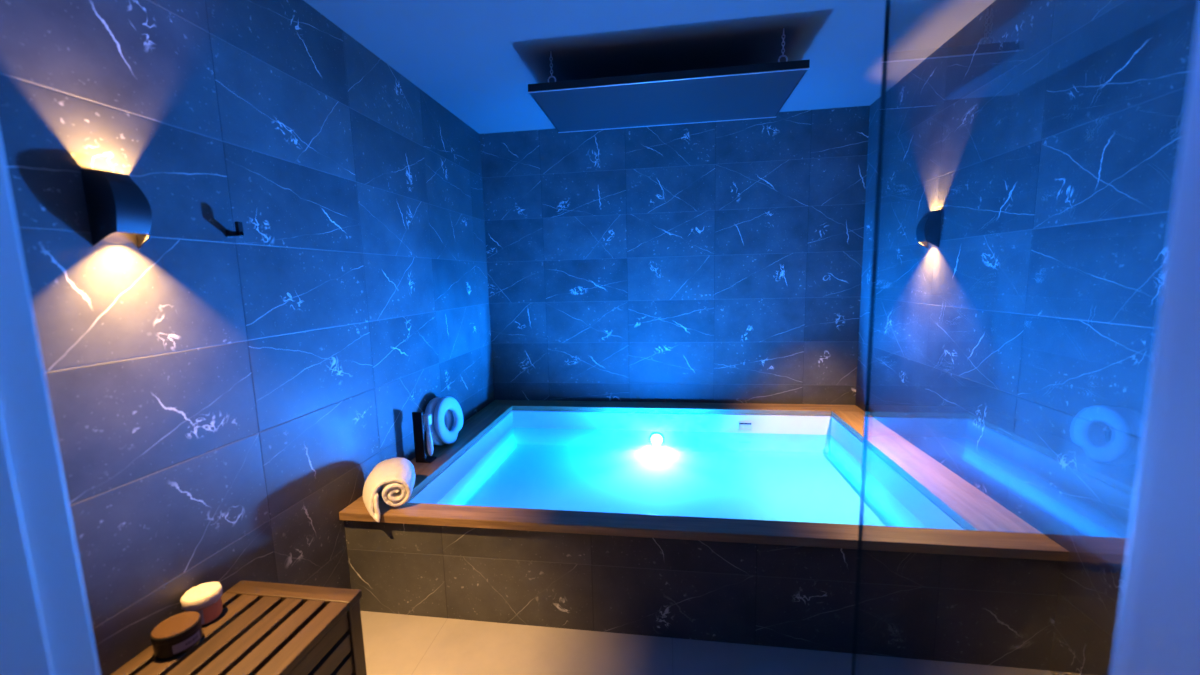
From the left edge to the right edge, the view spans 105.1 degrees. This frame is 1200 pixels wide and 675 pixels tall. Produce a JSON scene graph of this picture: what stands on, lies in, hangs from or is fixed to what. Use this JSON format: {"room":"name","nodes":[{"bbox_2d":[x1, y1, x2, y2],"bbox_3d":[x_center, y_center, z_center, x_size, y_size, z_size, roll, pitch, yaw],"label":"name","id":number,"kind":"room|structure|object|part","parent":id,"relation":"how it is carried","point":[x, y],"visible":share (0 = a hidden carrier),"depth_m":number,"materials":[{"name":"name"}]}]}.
{"room":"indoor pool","nodes":[
{"label":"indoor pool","id":0,"kind":"room"},
{"bbox_2d":[0,0,494,674],"bbox_3d":[-1.087,-0.074,2.025,0.120,2.385,2.860,0,8,8],"label":"wall","id":1,"kind":"structure","parent":0,"point":[218,402],"depth_m":1.39,"materials":[{"name":"tile"}]},
{"bbox_2d":[80,168,151,248],"bbox_3d":[-1.131,-0.302,1.090,0.064,0.173,0.095,0,8,8],"label":"wall sconce","id":2,"kind":"object","parent":1,"relation":"attached to","point":[118,210],"visible":1,"depth_m":1.06,"materials":[{"name":"black metal"}]},
{"bbox_3d":[-1.161,-0.304,1.094,0.003,0.157,0.086,0,8,8],"label":"plate","id":3,"kind":"part","parent":2,"relation":"part of","materials":[{"name":"black metal"}]},
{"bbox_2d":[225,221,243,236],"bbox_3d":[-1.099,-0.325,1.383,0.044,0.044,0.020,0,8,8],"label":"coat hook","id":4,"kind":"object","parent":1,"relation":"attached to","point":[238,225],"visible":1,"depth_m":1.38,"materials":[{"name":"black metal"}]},
{"bbox_2d":[304,0,994,133],"bbox_3d":[0.096,-1.190,0.827,2.819,0.080,4.820,0,8,8],"label":"ceiling","id":5,"kind":"structure","parent":0,"point":[478,59],"depth_m":2.02,"materials":[{"name":"paint"}]},
{"bbox_2d":[528,28,809,132],"bbox_3d":[0.316,-1.256,2.305,1.224,0.183,0.608,0,8,8],"label":"panel","id":6,"kind":"object","parent":5,"relation":"hanging from","point":[754,91],"visible":1,"depth_m":2.20,"materials":[{"name":"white metal"}]},
{"bbox_3d":[-0.224,-1.252,2.111,0.012,0.113,0.012,-7,9,-36],"label":"chain","id":7,"kind":"part","parent":6,"relation":"part of","materials":[{"name":"metal"}]},
{"bbox_3d":[0.318,-1.175,2.316,1.206,0.011,0.590,0,8,8],"label":"heating plate","id":8,"kind":"part","parent":6,"relation":"part of","materials":[{"name":"white metal"}]},
{"bbox_3d":[0.318,-1.185,2.315,1.222,0.034,0.606,0,8,8],"label":"frame","id":9,"kind":"part","parent":6,"relation":"part of","materials":[{"name":"black metal"}]},
{"bbox_3d":[0.783,-1.258,1.964,0.012,0.113,0.012,-7,9,-36],"label":"chain","id":10,"kind":"part","parent":6,"relation":"part of","materials":[{"name":"metal"}]},
{"bbox_2d":[480,106,869,404],"bbox_3d":[0.460,-0.278,3.292,2.819,2.385,0.120,0,8,8],"label":"wall","id":11,"kind":"structure","parent":0,"point":[721,261],"depth_m":3.19,"materials":[{"name":"tile"}]},
{"bbox_2d":[361,611,1052,674],"bbox_3d":[0.157,1.254,1.147,2.819,0.080,4.820,0,8,8],"label":"floor","id":12,"kind":"structure","parent":0,"point":[394,644],"depth_m":1.66,"materials":[{"name":"beige tile"}]},
{"bbox_2d":[110,580,366,674],"bbox_3d":[-0.951,1.020,1.072,0.405,0.457,0.710,0,8,8],"label":"slatted bench","id":13,"kind":"object","parent":12,"relation":"on","point":[262,628],"visible":1,"depth_m":1.23,"materials":[{"name":"brown wood"}]},
{"bbox_2d":[150,611,202,658],"bbox_3d":[-1.066,0.751,1.161,0.095,0.060,0.095,0,8,8],"label":"jar","id":14,"kind":"object","parent":13,"relation":"on","point":[177,634],"visible":1,"depth_m":1.14,"materials":[{"name":"black plastic"}]},
{"bbox_3d":[-1.067,0.730,1.159,0.095,0.016,0.095,0,8,8],"label":"lid","id":15,"kind":"part","parent":14,"relation":"part of","materials":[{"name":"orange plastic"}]},
{"bbox_2d":[180,582,222,624],"bbox_3d":[-1.083,0.728,1.255,0.087,0.082,0.087,0,8,8],"label":"jar","id":16,"kind":"object","parent":13,"relation":"on","point":[205,599],"visible":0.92,"depth_m":1.24,"materials":[{"name":"pink glass"}]},
{"bbox_3d":[-0.909,0.762,1.365,0.405,0.024,0.055,0,8,8],"label":"rail","id":17,"kind":"part","parent":13,"relation":"part of","materials":[{"name":"brown wood"}]},
{"bbox_3d":[-0.734,0.988,1.370,0.050,0.433,0.046,0,8,8],"label":"leg","id":18,"kind":"part","parent":13,"relation":"part of","materials":[{"name":"brown wood"}]},
{"bbox_2d":[339,400,1068,670],"bbox_3d":[0.354,0.802,2.520,2.577,0.449,1.706,0,8,8],"label":"plunge pool","id":19,"kind":"object","parent":12,"relation":"on","point":[738,523],"visible":0.96,"depth_m":1.80,"materials":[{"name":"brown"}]},
{"bbox_2d":[363,457,414,522],"bbox_3d":[-0.880,0.615,1.920,0.204,0.172,0.290,-4,8,-19],"label":"rolled towel","id":20,"kind":"object","parent":19,"relation":"on","point":[395,477],"visible":1,"depth_m":1.85,"materials":[{"name":"white fabric"}]},
{"bbox_2d":[412,412,436,462],"bbox_3d":[-0.891,0.499,2.336,0.082,0.262,0.065,0,8,8],"label":"holder","id":21,"kind":"object","parent":19,"relation":"on","point":[420,420],"visible":1,"depth_m":2.31,"materials":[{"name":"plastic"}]},
{"bbox_3d":[-0.865,0.522,2.337,0.032,0.163,0.032,0,8,8],"label":"handset handle","id":22,"kind":"part","parent":21,"relation":"part of","materials":[{"name":"white plastic"}]},
{"bbox_2d":[425,397,452,445],"bbox_3d":[-0.897,0.467,2.570,0.066,0.263,0.256,0,8,12],"label":"headrest cover","id":23,"kind":"object","parent":19,"relation":"on","point":[448,418],"visible":0.38,"depth_m":2.51,"materials":[{"name":"white plastic"}]},
{"bbox_2d":[434,396,462,443],"bbox_3d":[-0.849,0.464,2.587,0.066,0.263,0.256,0,8,12],"label":"headrest cover","id":24,"kind":"object","parent":19,"relation":"on","point":[446,436],"visible":1,"depth_m":2.55,"materials":[{"name":"white plastic"}]},
{"bbox_2d":[649,432,663,446],"bbox_3d":[0.395,0.714,3.201,0.104,0.104,0.024,0,8,8],"label":"lamp","id":25,"kind":"object","parent":19,"relation":"attached to","point":[656,439],"depth_m":3.20,"materials":[{"name":"glass"}]},
{"bbox_2d":[407,410,965,529],"bbox_3d":[0.347,0.792,2.502,2.300,0.355,1.550,0,8,8],"label":"basin","id":26,"kind":"object","parent":19,"relation":"in","point":[752,465],"depth_m":2.79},
{"bbox_3d":[0.239,0.926,1.727,2.577,0.415,0.028,0,8,8],"label":"panel","id":27,"kind":"part","parent":19,"relation":"part of","materials":[{"name":"stone"}]},
{"bbox_2d":[855,0,1199,674],"bbox_3d":[1.584,-0.089,1.637,0.120,2.385,2.860,0,8,8],"label":"wall","id":28,"kind":"structure","parent":0,"point":[1015,352],"depth_m":1.57,"materials":[{"name":"tile"}]},
{"bbox_2d":[916,210,941,247],"bbox_3d":[1.571,-0.516,2.208,0.064,0.173,0.095,0,8,8],"label":"wall sconce","id":29,"kind":"object","parent":28,"relation":"attached to","point":[928,227],"visible":1,"depth_m":2.17,"materials":[{"name":"black metal"}]},
{"bbox_3d":[0.034,0.117,0.349,2.819,2.385,0.160,0,8,8],"label":"wall","id":30,"kind":"structure","parent":0,"visible":0},
{"bbox_2d":[0,136,99,674],"bbox_3d":[-0.632,0.233,0.461,0.030,2.160,0.160,0,8,8],"label":"trim","id":31,"kind":"structure","parent":30,"relation":"attached to","point":[45,626],"depth_m":0.50,"materials":[{"name":"white paint"}]},
{"bbox_2d":[851,0,890,674],"bbox_3d":[0.482,0.108,0.633,0.008,2.292,0.521,0,8,8],"label":"door","id":32,"kind":"structure","parent":30,"relation":"in","point":[888,2],"depth_m":0.88,"materials":[{"name":"clear glass"}]},
{"bbox_2d":[1111,11,1199,674],"bbox_3d":[0.446,0.227,0.304,0.046,2.160,0.160,0,8,8],"label":"trim","id":33,"kind":"structure","parent":30,"relation":"attached to","point":[1158,629],"depth_m":0.34,"materials":[{"name":"white paint"}]}
]}

